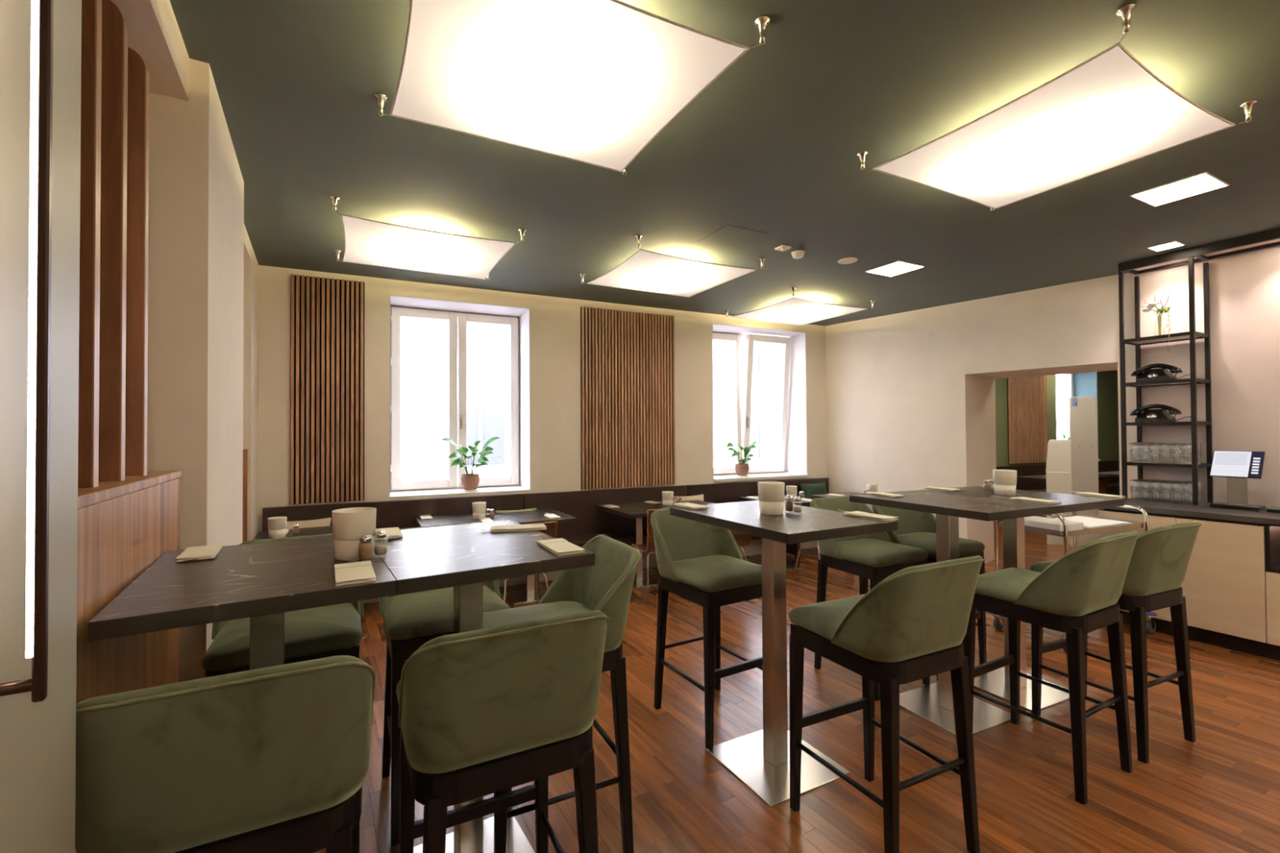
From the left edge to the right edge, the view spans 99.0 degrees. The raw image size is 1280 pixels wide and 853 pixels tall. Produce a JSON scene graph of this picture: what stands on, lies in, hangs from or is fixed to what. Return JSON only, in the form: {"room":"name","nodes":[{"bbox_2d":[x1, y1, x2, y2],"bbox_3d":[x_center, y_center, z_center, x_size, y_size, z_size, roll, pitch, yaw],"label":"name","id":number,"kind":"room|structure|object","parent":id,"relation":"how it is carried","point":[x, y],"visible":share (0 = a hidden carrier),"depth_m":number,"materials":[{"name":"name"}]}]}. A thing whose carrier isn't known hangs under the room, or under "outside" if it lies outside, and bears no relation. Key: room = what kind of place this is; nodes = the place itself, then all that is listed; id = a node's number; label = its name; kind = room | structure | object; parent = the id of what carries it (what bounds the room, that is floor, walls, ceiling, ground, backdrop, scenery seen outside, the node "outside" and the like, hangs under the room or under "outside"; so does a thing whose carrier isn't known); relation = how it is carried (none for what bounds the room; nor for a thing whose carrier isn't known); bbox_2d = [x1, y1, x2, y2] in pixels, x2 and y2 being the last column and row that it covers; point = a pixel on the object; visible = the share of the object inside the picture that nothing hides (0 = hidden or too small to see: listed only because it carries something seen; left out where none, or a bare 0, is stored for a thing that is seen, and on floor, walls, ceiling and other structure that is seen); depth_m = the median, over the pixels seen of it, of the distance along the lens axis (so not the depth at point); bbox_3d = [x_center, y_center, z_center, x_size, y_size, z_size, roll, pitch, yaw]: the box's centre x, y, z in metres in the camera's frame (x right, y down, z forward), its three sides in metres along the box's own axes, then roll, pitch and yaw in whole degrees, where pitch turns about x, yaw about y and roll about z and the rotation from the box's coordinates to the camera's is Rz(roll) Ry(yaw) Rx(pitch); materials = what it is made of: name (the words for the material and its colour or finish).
{"room":"restaurant dining room","nodes":[
{"label":"restaurant dining room","id":0,"kind":"room"},
{"bbox_2d":[146,57,244,682],"bbox_3d":[-2.242,0.083,2.366,0.739,2.920,1.135,0,-1,-30],"label":"wall","id":1,"kind":"structure","parent":0,"point":[195,406],"depth_m":2.05,"materials":[{"name":"beige paint"}]},
{"bbox_2d":[257,265,826,604],"bbox_3d":[-0.597,0.121,6.051,6.590,2.920,0.500,0,-1,-26],"label":"wall","id":2,"kind":"structure","parent":0,"point":[555,407],"depth_m":5.59,"materials":[{"name":"beige paint"}]},
{"bbox_2d":[289,274,364,505],"bbox_3d":[-2.706,-0.314,4.742,0.562,1.950,0.031,0,-1,-26],"label":"slatted panel","id":3,"kind":"object","parent":2,"relation":"attached to","point":[327,362],"visible":1,"depth_m":4.73,"materials":[{"name":"brown wood"}]},
{"bbox_2d":[389,294,531,501],"bbox_3d":[-1.801,-0.259,5.469,1.295,1.873,0.550,0,-1,-26],"label":"window","id":4,"kind":"structure","parent":2,"relation":"in","point":[517,318],"depth_m":5.59,"materials":[{"name":"white paint"}]},
{"bbox_2d":[440,436,499,491],"bbox_3d":[-1.681,0.370,5.395,0.564,0.531,0.434,0,-1,-26],"label":"potted plant","id":5,"kind":"object","parent":4,"relation":"on","point":[469,482],"visible":1,"depth_m":5.35,"materials":[{"name":"green plant"}]},
{"bbox_2d":[580,306,675,489],"bbox_3d":[-0.109,-0.301,5.997,1.130,1.927,0.031,0,-1,-26],"label":"slatted panel","id":6,"kind":"object","parent":2,"relation":"attached to","point":[628,375],"visible":1,"depth_m":5.97,"materials":[{"name":"brown wood"}]},
{"bbox_2d":[712,323,808,482],"bbox_3d":[1.410,-0.280,7.022,1.448,1.889,0.550,0,-1,-26],"label":"window","id":7,"kind":"structure","parent":2,"relation":"in","point":[791,376],"depth_m":7.20,"materials":[{"name":"white paint"}]},
{"bbox_2d":[726,441,757,476],"bbox_3d":[1.281,0.406,6.802,0.358,0.435,0.346,-1,-1,17],"label":"potted plant","id":8,"kind":"object","parent":7,"relation":"on","point":[741,469],"visible":1,"depth_m":6.75,"materials":[{"name":"green plant"}]},
{"bbox_2d":[169,0,1279,325],"bbox_3d":[5.960,-1.467,4.665,17.400,0.150,9.550,0,-1,-30],"label":"ceiling","id":9,"kind":"structure","parent":0,"point":[771,146],"depth_m":2.80,"materials":[{"name":"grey paint"}]},
{"bbox_2d":[111,0,189,101],"bbox_3d":[-0.209,-1.348,-0.792,0.330,0.163,6.410,0,-1,-30],"label":"beam","id":10,"kind":"structure","parent":9,"relation":"attached to","point":[154,33],"depth_m":1.79,"materials":[{"name":"beige paint"}]},
{"bbox_2d":[329,195,525,279],"bbox_3d":[-1.572,-1.289,4.002,1.192,0.142,1.121,0,-1,-28],"label":"lamp","id":11,"kind":"object","parent":9,"relation":"attached to","point":[367,242],"visible":1,"depth_m":3.84,"materials":[{"name":"fabric"}]},
{"bbox_2d":[373,0,769,174],"bbox_3d":[-0.332,-1.320,2.087,1.192,0.142,1.121,0,-1,-28],"label":"lamp","id":12,"kind":"object","parent":9,"relation":"attached to","point":[594,82],"visible":1,"depth_m":1.96,"materials":[{"name":"fabric"}]},
{"bbox_2d":[579,234,765,297],"bbox_3d":[0.243,-1.290,4.657,1.192,0.142,1.121,0,-1,-28],"label":"lamp","id":13,"kind":"object","parent":9,"relation":"attached to","point":[647,271],"visible":1,"depth_m":4.49,"materials":[{"name":"fabric"}]},
{"bbox_2d":[698,224,768,248],"bbox_3d":[0.673,-1.371,3.963,0.360,0.002,0.360,0,-1,-27],"label":"access hatch","id":14,"kind":"object","parent":9,"relation":"attached to","point":[729,236],"visible":1,"depth_m":3.95,"materials":[{"name":"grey paint"}]},
{"bbox_2d":[724,287,875,325],"bbox_3d":[1.753,-1.280,6.087,1.192,0.142,1.121,0,-1,-28],"label":"lamp","id":15,"kind":"object","parent":9,"relation":"attached to","point":[793,310],"visible":1,"depth_m":5.91,"materials":[{"name":"fabric"}]},
{"bbox_2d":[865,260,924,276],"bbox_3d":[2.213,-1.367,4.748,0.335,0.006,0.335,0,-1,-28],"label":"recessed light","id":16,"kind":"object","parent":9,"relation":"in","point":[896,268],"visible":1,"depth_m":4.74,"materials":[{"name":"white paint"}]},
{"bbox_2d":[857,3,1257,211],"bbox_3d":[1.888,-1.326,2.577,1.192,0.142,1.121,0,-1,-28],"label":"lamp","id":17,"kind":"object","parent":9,"relation":"attached to","point":[1108,111],"visible":1,"depth_m":2.40,"materials":[{"name":"fabric"}]},
{"bbox_2d":[1146,240,1185,251],"bbox_3d":[4.043,-1.384,4.198,0.170,0.006,0.170,0,-1,-28],"label":"recessed light","id":18,"kind":"object","parent":9,"relation":"in","point":[1172,244],"visible":1,"depth_m":4.19,"materials":[{"name":"white paint"}]},
{"bbox_2d":[1129,171,1229,206],"bbox_3d":[3.178,-1.392,3.223,0.335,0.006,0.335,0,-1,-28],"label":"recessed light","id":19,"kind":"object","parent":9,"relation":"in","point":[1204,182],"visible":1,"depth_m":3.21,"materials":[{"name":"white paint"}]},
{"bbox_2d":[1118,227,1279,274],"bbox_3d":[5.205,-1.375,2.861,0.327,0.069,4.214,0,-1,-28],"label":"canopy","id":20,"kind":"object","parent":9,"relation":"attached to","point":[1269,238],"visible":1,"depth_m":4.24,"materials":[{"name":"black metal"}]},
{"bbox_2d":[314,524,1279,852],"bbox_3d":[5.679,1.596,5.131,17.400,0.120,11.512,0,-1,-30],"label":"floor","id":21,"kind":"structure","parent":0,"point":[1219,792],"depth_m":2.47,"materials":[{"name":"brown wood"}]},
{"bbox_2d":[75,0,258,852],"bbox_3d":[-1.796,0.070,1.553,0.682,2.920,7.500,0,-1,-30],"label":"wood paneling","id":22,"kind":"structure","parent":21,"relation":"on","point":[129,515],"depth_m":1.49,"materials":[{"name":"brown wood"}]},
{"bbox_2d":[0,0,81,852],"bbox_3d":[-0.613,0.279,0.440,0.120,2.440,0.950,0,-1,-31],"label":"wall","id":23,"kind":"structure","parent":22,"relation":"in","point":[41,40],"depth_m":0.68,"materials":[{"name":"beige paint"}]},
{"bbox_2d":[242,448,247,542],"bbox_3d":[-2.848,0.862,3.601,0.350,1.400,0.820,0,-1,-30],"label":"trim","id":24,"kind":"structure","parent":22,"relation":"attached to","point":[245,451],"depth_m":4.02,"materials":[{"name":"brown wood"}]},
{"bbox_2d":[75,655,375,852],"bbox_3d":[-0.867,0.985,1.208,0.496,1.072,0.556,0,-1,-28],"label":"bar stool","id":25,"kind":"object","parent":21,"relation":"on","point":[273,759],"visible":0.95,"depth_m":1.01,"materials":[{"name":"green fabric"}]},
{"bbox_2d":[87,536,396,670],"bbox_3d":[-1.067,0.961,1.564,0.567,1.130,0.790,0,-1,-32],"label":"bar table","id":26,"kind":"object","parent":21,"relation":"on","point":[260,582],"visible":0.8,"depth_m":1.37,"materials":[{"name":"wood"}]},
{"bbox_2d":[174,544,222,562],"bbox_3d":[-1.370,0.393,1.702,0.090,0.012,0.210,0,-1,-32],"label":"napkin","id":27,"kind":"object","parent":26,"relation":"on","point":[206,552],"visible":0.99,"depth_m":1.68,"materials":[{"name":"beige"}]},
{"bbox_2d":[332,506,376,560],"bbox_3d":[-0.866,0.324,1.658,0.120,0.142,0.120,0,-1,0],"label":"bin","id":28,"kind":"object","parent":26,"relation":"on","point":[348,524],"visible":0.83,"depth_m":1.61,"materials":[{"name":"beige ceramic"}]},
{"bbox_2d":[334,560,376,586],"bbox_3d":[-0.758,0.387,1.450,0.090,0.012,0.210,0,-1,-30],"label":"napkin","id":29,"kind":"object","parent":26,"relation":"on","point":[351,573],"visible":1,"depth_m":1.42,"materials":[{"name":"beige"}]},
{"bbox_2d":[357,534,373,559],"bbox_3d":[-0.804,0.356,1.603,0.043,0.076,0.042,0,-1,0],"label":"pepper shaker","id":30,"kind":"object","parent":26,"relation":"on","point":[366,546],"visible":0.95,"depth_m":1.59,"materials":[{"name":"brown glass"}]},
{"bbox_2d":[201,533,363,852],"bbox_3d":[-1.327,0.999,2.082,0.496,1.072,0.556,0,-1,-29],"label":"bar stool","id":31,"kind":"object","parent":21,"relation":"on","point":[331,630],"visible":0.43,"depth_m":1.93,"materials":[{"name":"green fabric"}]},
{"bbox_2d":[252,525,332,540],"bbox_3d":[-2.544,1.192,4.105,0.599,0.750,0.720,0,-1,-29],"label":"dining table","id":32,"kind":"object","parent":21,"relation":"on","point":[320,530],"visible":0.08,"depth_m":4.21,"materials":[{"name":"wood"}]},
{"bbox_2d":[267,516,287,538],"bbox_3d":[-2.676,0.745,4.031,0.120,0.142,0.120,0,-1,0],"label":"bin","id":33,"kind":"object","parent":32,"relation":"on","point":[277,526],"visible":0.98,"depth_m":3.99,"materials":[{"name":"beige ceramic"}]},
{"bbox_2d":[378,523,511,846],"bbox_3d":[-0.843,1.000,2.339,0.496,1.072,0.556,0,-1,-29],"label":"bar stool","id":34,"kind":"object","parent":21,"relation":"on","point":[411,620],"visible":0.46,"depth_m":2.10,"materials":[{"name":"green fabric"}]},
{"bbox_2d":[414,512,499,526],"bbox_3d":[-1.594,1.195,4.785,0.639,0.750,0.780,0,-1,-27],"label":"dining table","id":35,"kind":"object","parent":21,"relation":"on","point":[466,517],"visible":0.23,"depth_m":4.78,"materials":[{"name":"wood"}]},
{"bbox_2d":[471,502,485,519],"bbox_3d":[-1.431,0.749,4.861,0.120,0.142,0.120,0,-1,0],"label":"bin","id":36,"kind":"object","parent":35,"relation":"on","point":[478,508],"visible":0.97,"depth_m":4.81,"materials":[{"name":"beige ceramic"}]},
{"bbox_2d":[373,520,595,852],"bbox_3d":[-0.587,0.962,1.868,0.567,1.130,0.790,0,-1,-32],"label":"bar table","id":37,"kind":"object","parent":21,"relation":"on","point":[462,557],"visible":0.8,"depth_m":1.79,"materials":[{"name":"wood"}]},
{"bbox_2d":[373,530,388,555],"bbox_3d":[-0.790,0.357,1.664,0.043,0.076,0.042,0,-1,0],"label":"salt shaker","id":38,"kind":"object","parent":37,"relation":"on","point":[381,549],"visible":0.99,"depth_m":1.65,"materials":[{"name":"clear glass"}]},
{"bbox_2d":[374,527,403,540],"bbox_3d":[-0.934,0.395,2.020,0.090,0.012,0.210,0,-1,-28],"label":"napkin","id":39,"kind":"object","parent":37,"relation":"on","point":[392,532],"visible":0.63,"depth_m":2.01,"materials":[{"name":"beige"}]},
{"bbox_2d":[489,524,546,532],"bbox_3d":[-0.473,0.394,2.120,0.210,0.012,0.090,0,-1,-18],"label":"napkin","id":40,"kind":"object","parent":37,"relation":"on","point":[531,526],"visible":1,"depth_m":2.10,"materials":[{"name":"beige"}]},
{"bbox_2d":[536,537,585,555],"bbox_3d":[-0.260,0.388,1.770,0.090,0.012,0.210,0,-1,-29],"label":"napkin","id":41,"kind":"object","parent":37,"relation":"on","point":[559,547],"visible":1,"depth_m":1.75,"materials":[{"name":"beige"}]},
{"bbox_2d":[395,610,609,852],"bbox_3d":[-0.387,0.986,1.475,0.496,1.072,0.556,0,-1,-28],"label":"bar stool","id":42,"kind":"object","parent":21,"relation":"on","point":[484,712],"visible":1,"depth_m":1.27,"materials":[{"name":"green fabric"}]},
{"bbox_2d":[503,520,557,604],"bbox_3d":[-0.914,1.143,4.239,0.427,0.838,0.456,0,-1,-30],"label":"chair","id":43,"kind":"object","parent":21,"relation":"on","point":[551,526],"visible":0.12,"depth_m":4.14,"materials":[{"name":"brown"}]},
{"bbox_2d":[487,508,577,604],"bbox_3d":[-1.024,1.196,5.075,0.639,0.750,0.780,0,-1,-27],"label":"dining table","id":44,"kind":"object","parent":21,"relation":"on","point":[526,595],"visible":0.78,"depth_m":5.03,"materials":[{"name":"wood"}]},
{"bbox_2d":[262,477,828,591],"bbox_3d":[-0.239,1.122,5.678,6.186,0.905,0.386,0,-1,-26],"label":"banquette","id":45,"kind":"object","parent":21,"relation":"on","point":[592,522],"visible":0.34,"depth_m":5.59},
{"bbox_2d":[286,517,331,528],"bbox_3d":[-2.790,0.947,4.510,0.420,0.349,0.150,0,-1,-26],"label":"cushion","id":46,"kind":"object","parent":45,"relation":"on","point":[324,522],"visible":0.17,"depth_m":4.54,"materials":[{"name":"beige fabric"}]},
{"bbox_2d":[673,493,703,501],"bbox_3d":[0.568,0.950,6.133,0.400,0.349,0.150,0,-1,-26],"label":"cushion","id":47,"kind":"object","parent":45,"relation":"on","point":[700,497],"visible":0.18,"depth_m":6.14,"materials":[{"name":"beige fabric"}]},
{"bbox_2d":[800,482,826,506],"bbox_3d":[2.230,0.922,6.945,0.420,0.408,0.159,0,-1,-26],"label":"cushion","id":48,"kind":"object","parent":45,"relation":"on","point":[816,488],"visible":0.38,"depth_m":6.91,"materials":[{"name":"green fabric"}]},
{"bbox_2d":[483,534,640,852],"bbox_3d":[-0.318,0.993,2.060,0.556,1.072,0.496,0,-1,-26],"label":"bar stool","id":49,"kind":"object","parent":21,"relation":"on","point":[606,587],"visible":0.59,"depth_m":1.97,"materials":[{"name":"green fabric"}]},
{"bbox_2d":[596,502,670,588],"bbox_3d":[-0.021,1.197,5.540,0.579,0.750,0.780,0,-1,-28],"label":"dining table","id":50,"kind":"object","parent":21,"relation":"on","point":[637,511],"visible":0.6,"depth_m":5.50,"materials":[{"name":"wood"}]},
{"bbox_2d":[631,508,666,605],"bbox_3d":[0.183,1.147,5.027,0.427,0.838,0.456,0,-1,-22],"label":"chair","id":51,"kind":"object","parent":21,"relation":"on","point":[650,547],"visible":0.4,"depth_m":4.81,"materials":[{"name":"brown wood"}]},
{"bbox_2d":[654,499,714,506],"bbox_3d":[0.491,1.198,5.812,0.579,0.750,0.780,0,-1,-28],"label":"dining table","id":52,"kind":"object","parent":21,"relation":"on","point":[696,502],"visible":0.08,"depth_m":5.92,"materials":[{"name":"wood"}]},
{"bbox_2d":[662,491,673,506],"bbox_3d":[0.289,0.750,5.691,0.120,0.142,0.120,0,-1,0],"label":"bin","id":53,"kind":"object","parent":52,"relation":"on","point":[667,496],"visible":1,"depth_m":5.64,"materials":[{"name":"beige ceramic"}]},
{"bbox_2d":[650,508,762,749],"bbox_3d":[0.376,1.001,2.926,0.496,1.072,0.556,0,-1,-31],"label":"bar stool","id":54,"kind":"object","parent":21,"relation":"on","point":[704,565],"visible":0.8,"depth_m":2.87,"materials":[{"name":"green fabric"}]},
{"bbox_2d":[729,529,751,560],"bbox_3d":[0.794,1.146,5.158,0.427,0.838,0.456,0,-1,-25],"label":"chair","id":55,"kind":"object","parent":21,"relation":"on","point":[741,539],"visible":0.12,"depth_m":5.06,"materials":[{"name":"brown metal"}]},
{"bbox_2d":[738,495,812,569],"bbox_3d":[1.592,1.196,6.191,0.599,0.750,0.750,0,-1,-26],"label":"dining table","id":56,"kind":"object","parent":21,"relation":"on","point":[789,565],"visible":0.21,"depth_m":6.11,"materials":[{"name":"wood"}]},
{"bbox_2d":[786,485,796,499],"bbox_3d":[1.724,0.749,6.211,0.120,0.142,0.120,0,-1,0],"label":"bin","id":57,"kind":"object","parent":56,"relation":"on","point":[791,491],"visible":0.77,"depth_m":6.16,"materials":[{"name":"beige ceramic"}]},
{"bbox_2d":[670,500,897,807],"bbox_3d":[0.615,0.964,2.500,0.605,1.130,0.838,0,-1,-28],"label":"bar table","id":58,"kind":"object","parent":21,"relation":"on","point":[760,759],"visible":0.91,"depth_m":2.45,"materials":[{"name":"metal"}]},
{"bbox_2d":[672,502,709,509],"bbox_3d":[0.252,0.398,2.739,0.090,0.012,0.210,0,-1,-25],"label":"napkin","id":59,"kind":"object","parent":58,"relation":"on","point":[687,505],"visible":0.98,"depth_m":2.72,"materials":[{"name":"beige"}]},
{"bbox_2d":[757,481,784,515],"bbox_3d":[0.600,0.327,2.496,0.120,0.142,0.120,0,-1,0],"label":"bin","id":60,"kind":"object","parent":58,"relation":"on","point":[771,494],"visible":1,"depth_m":2.45,"materials":[{"name":"beige ceramic"}]},
{"bbox_2d":[785,495,793,511],"bbox_3d":[0.694,0.360,2.541,0.043,0.076,0.042,0,-1,0],"label":"pepper shaker","id":61,"kind":"object","parent":58,"relation":"on","point":[788,503],"visible":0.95,"depth_m":2.53,"materials":[{"name":"brown glass"}]},
{"bbox_2d":[843,511,897,521],"bbox_3d":[1.002,0.389,2.380,0.090,0.012,0.210,0,-1,-32],"label":"napkin","id":62,"kind":"object","parent":58,"relation":"on","point":[856,513],"visible":1,"depth_m":2.36,"materials":[{"name":"beige"}]},
{"bbox_2d":[810,492,861,498],"bbox_3d":[2.476,1.195,6.455,0.659,0.750,0.580,0,-1,-26],"label":"dining table","id":63,"kind":"object","parent":21,"relation":"on","point":[846,494],"visible":0.08,"depth_m":6.56,"materials":[{"name":"wood"}]},
{"bbox_2d":[809,496,929,701],"bbox_3d":[1.403,1.001,3.393,0.496,1.072,0.556,0,-1,-26],"label":"bar stool","id":64,"kind":"object","parent":21,"relation":"on","point":[873,557],"visible":0.59,"depth_m":3.29,"materials":[{"name":"green fabric"}]},
{"bbox_2d":[788,555,984,852],"bbox_3d":[0.913,0.987,2.052,0.496,1.072,0.556,0,-1,-26],"label":"bar stool","id":65,"kind":"object","parent":21,"relation":"on","point":[911,626],"visible":1,"depth_m":1.88,"materials":[{"name":"green fabric"}]},
{"bbox_2d":[871,504,986,680],"bbox_3d":[1.883,1.002,3.618,0.496,1.072,0.556,0,-1,-26],"label":"bar stool","id":66,"kind":"object","parent":21,"relation":"on","point":[916,529],"visible":0.34,"depth_m":3.53,"materials":[{"name":"green fabric"}]},
{"bbox_2d":[849,490,1062,735],"bbox_3d":[1.677,0.965,2.973,0.583,1.130,0.822,0,-1,-25],"label":"bar table","id":67,"kind":"object","parent":21,"relation":"on","point":[933,703],"visible":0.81,"depth_m":2.93,"materials":[{"name":"wood"}]},
{"bbox_2d":[918,486,1124,711],"bbox_3d":[2.206,0.965,3.220,0.583,1.130,0.822,0,-1,-25],"label":"bar table","id":68,"kind":"object","parent":21,"relation":"on","point":[996,682],"visible":0.42,"depth_m":3.18,"materials":[{"name":"wood"}]},
{"bbox_2d":[992,469,1017,495],"bbox_3d":[2.144,0.328,3.211,0.120,0.142,0.120,0,-1,0],"label":"bin","id":69,"kind":"object","parent":68,"relation":"on","point":[1005,481],"visible":1,"depth_m":3.17,"materials":[{"name":"beige ceramic"}]},
{"bbox_2d":[1009,497,1061,504],"bbox_3d":[2.087,0.390,2.890,0.090,0.012,0.210,0,-1,-20],"label":"napkin","id":70,"kind":"object","parent":68,"relation":"on","point":[1023,499],"visible":1,"depth_m":2.87,"materials":[{"name":"beige"}]},
{"bbox_2d":[1075,492,1124,498],"bbox_3d":[2.614,0.390,3.105,0.090,0.012,0.210,0,-1,-12],"label":"napkin","id":71,"kind":"object","parent":68,"relation":"on","point":[1091,494],"visible":1,"depth_m":3.08,"materials":[{"name":"beige"}]},
{"bbox_2d":[1017,475,1046,480],"bbox_3d":[6.957,1.204,9.035,1.299,0.750,0.700,0,-1,-26],"label":"dining table","id":72,"kind":"object","parent":21,"relation":"on","point":[1036,477],"visible":0.07,"depth_m":8.94,"materials":[{"name":"wood"}]},
{"bbox_2d":[962,530,1140,804],"bbox_3d":[1.867,0.987,2.498,0.496,1.072,0.556,0,-1,-29],"label":"bar stool","id":73,"kind":"object","parent":21,"relation":"on","point":[1077,594],"visible":0.96,"depth_m":2.33,"materials":[{"name":"green fabric"}]},
{"bbox_2d":[995,460,1119,524],"bbox_3d":[8.168,1.138,10.193,6.700,0.900,0.386,0,-1,-26],"label":"banquette","id":74,"kind":"object","parent":21,"relation":"on","point":[1113,484],"visible":0.02,"depth_m":9.91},
{"bbox_2d":[1045,439,1071,544],"bbox_3d":[5.585,0.869,7.294,0.350,1.390,0.102,0,-1,6],"label":"screen","id":75,"kind":"object","parent":21,"relation":"on","point":[1058,458],"visible":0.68,"depth_m":7.29,"materials":[{"name":"white"}]},
{"bbox_2d":[992,504,1157,653],"bbox_3d":[3.235,1.067,4.093,1.055,0.938,0.585,0,-1,-22],"label":"trolley","id":76,"kind":"object","parent":21,"relation":"on","point":[998,621],"visible":0.37,"depth_m":4.01,"materials":[{"name":"silver metal"}]},
{"bbox_2d":[1024,515,1083,531],"bbox_3d":[2.948,0.706,3.982,0.260,0.050,0.360,0,-1,-22],"label":"storage box","id":77,"kind":"object","parent":76,"relation":"on","point":[1034,521],"visible":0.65,"depth_m":3.89,"materials":[{"name":"white"}]},
{"bbox_2d":[998,514,1143,537],"bbox_3d":[3.224,0.737,4.093,0.911,0.038,0.461,0,-1,-22],"label":"tray","id":78,"kind":"object","parent":76,"relation":"on","point":[1133,525],"depth_m":3.89,"materials":[{"name":"silver metal"}]},
{"bbox_2d":[1055,515,1130,528],"bbox_3d":[3.346,0.722,4.120,0.512,0.016,0.364,0,-1,-22],"label":"paper stack","id":79,"kind":"object","parent":76,"relation":"on","point":[1088,522],"visible":0.64,"depth_m":4.08,"materials":[{"name":"white"}]},
{"bbox_2d":[1069,396,1098,547],"bbox_3d":[5.743,0.589,7.170,0.331,1.945,0.263,0,-1,4],"label":"board","id":80,"kind":"object","parent":21,"relation":"on","point":[1083,426],"visible":0.82,"depth_m":7.04,"materials":[{"name":"white"}]},
{"bbox_2d":[1098,475,1108,510],"bbox_3d":[6.763,1.155,8.317,0.427,0.838,0.456,0,-1,-20],"label":"chair","id":81,"kind":"object","parent":21,"relation":"on","point":[1103,480],"visible":0.12,"depth_m":8.16,"materials":[{"name":"brown wood"}]},
{"bbox_2d":[1030,521,1202,764],"bbox_3d":[2.390,0.988,2.757,0.496,1.072,0.556,0,-1,-24],"label":"bar stool","id":82,"kind":"object","parent":21,"relation":"on","point":[1161,556],"visible":0.7,"depth_m":2.54,"materials":[{"name":"green fabric"}]},
{"bbox_2d":[1098,497,1279,661],"bbox_3d":[5.014,1.046,2.718,0.807,0.925,4.212,0,-1,-28],"label":"counter","id":83,"kind":"object","parent":21,"relation":"on","point":[1230,586],"depth_m":3.75,"materials":[{"name":"wood"}]},
{"bbox_2d":[1118,256,1213,505],"bbox_3d":[4.316,-0.352,4.497,0.327,1.922,0.463,0,-1,-28],"label":"shelving unit","id":84,"kind":"object","parent":83,"relation":"on","point":[1191,335],"visible":0.97,"depth_m":4.38,"materials":[{"name":"black metal"}]},
{"bbox_2d":[1129,404,1191,422],"bbox_3d":[4.283,-0.112,4.492,0.162,0.152,0.401,0,-1,-28],"label":"telephone","id":85,"kind":"object","parent":84,"relation":"on","point":[1161,415],"visible":0.99,"depth_m":4.48,"materials":[{"name":"black plastic"}]},
{"bbox_2d":[1130,363,1190,382],"bbox_3d":[4.286,-0.446,4.488,0.162,0.152,0.401,0,-1,-28],"label":"telephone","id":86,"kind":"object","parent":84,"relation":"on","point":[1161,373],"visible":0.97,"depth_m":4.48,"materials":[{"name":"black plastic"}]},
{"bbox_3d":[4.266,-0.823,4.485,0.068,0.175,0.068,0,-1,0],"label":"vase","id":87,"kind":"object","parent":84,"relation":"on","visible":0},
{"bbox_2d":[1139,284,1173,352],"bbox_3d":[4.252,-0.866,4.465,0.124,0.561,0.272,0,-1,1],"label":"flower arrangement","id":88,"kind":"object","parent":87,"relation":"in","point":[1149,306],"visible":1,"depth_m":4.48,"materials":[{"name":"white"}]},
{"bbox_2d":[1103,497,1279,525],"bbox_3d":[5.011,0.603,2.724,0.807,0.040,4.212,0,-1,-28],"label":"countertop","id":89,"kind":"structure","parent":83,"relation":"on","point":[1152,505],"depth_m":3.96,"materials":[{"name":"stone"}]},
{"bbox_2d":[1209,450,1266,511],"bbox_3d":[4.380,0.393,4.010,0.150,0.420,0.260,0,-1,-28],"label":"stand","id":90,"kind":"object","parent":83,"relation":"on","point":[1237,467],"visible":1,"depth_m":4.00,"materials":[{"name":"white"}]},
{"bbox_2d":[776,370,1119,466],"bbox_3d":[6.685,0.134,10.043,10.100,2.920,0.550,0,-1,-26],"label":"wall","id":91,"kind":"structure","parent":0,"point":[1107,381],"depth_m":10.98,"materials":[{"name":"green paint"}]},
{"bbox_2d":[1007,375,1048,463],"bbox_3d":[7.026,-0.295,9.892,1.180,1.910,0.032,0,-1,-26],"label":"slatted panel","id":92,"kind":"object","parent":91,"relation":"attached to","point":[1027,397],"visible":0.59,"depth_m":9.86,"materials":[{"name":"brown wood"}]},
{"bbox_2d":[1054,373,1100,461],"bbox_3d":[8.404,-0.246,10.854,1.500,1.877,0.550,0,-1,-26],"label":"window","id":93,"kind":"structure","parent":91,"relation":"in","point":[1069,377],"depth_m":11.31,"materials":[{"name":"white paint"}]},
{"bbox_2d":[1073,371,1097,424],"bbox_3d":[9.078,-0.265,11.155,0.008,1.820,0.440,0,-1,-26],"label":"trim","id":94,"kind":"structure","parent":91,"relation":"attached to","point":[1085,384],"depth_m":11.13,"materials":[{"name":"blue glass"}]},
{"bbox_2d":[825,275,1117,563],"bbox_3d":[3.624,0.105,6.538,0.880,2.920,3.370,0,-1,-39],"label":"wall","id":95,"kind":"structure","parent":0,"point":[907,409],"depth_m":6.20,"materials":[{"name":"beige paint"}]},
{"bbox_2d":[1115,272,1137,498],"bbox_3d":[4.760,0.080,5.046,0.780,2.920,0.380,0,-1,-39],"label":"wall pier","id":96,"kind":"object","parent":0,"point":[1129,287],"visible":0.21,"depth_m":4.89,"materials":[{"name":"beige paint"}]},
{"bbox_2d":[1135,245,1279,506],"bbox_3d":[6.625,0.016,0.882,0.260,2.920,9.020,0,-1,-28],"label":"wall","id":97,"kind":"structure","parent":0,"point":[1244,287],"depth_m":4.32,"materials":[{"name":"paint"}]},
{"label":"outside","id":98,"kind":"structure","parent":0,"visible":0},
{"bbox_3d":[-4.413,2.615,18.664,41.666,0.100,37.666,0,-1,0],"label":"street","id":99,"kind":"object","parent":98,"visible":0},
{"bbox_2d":[400,316,777,480],"bbox_3d":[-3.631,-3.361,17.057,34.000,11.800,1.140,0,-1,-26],"label":"window panes","id":100,"kind":"structure","parent":99,"relation":"on","point":[424,342],"depth_m":16.01,"materials":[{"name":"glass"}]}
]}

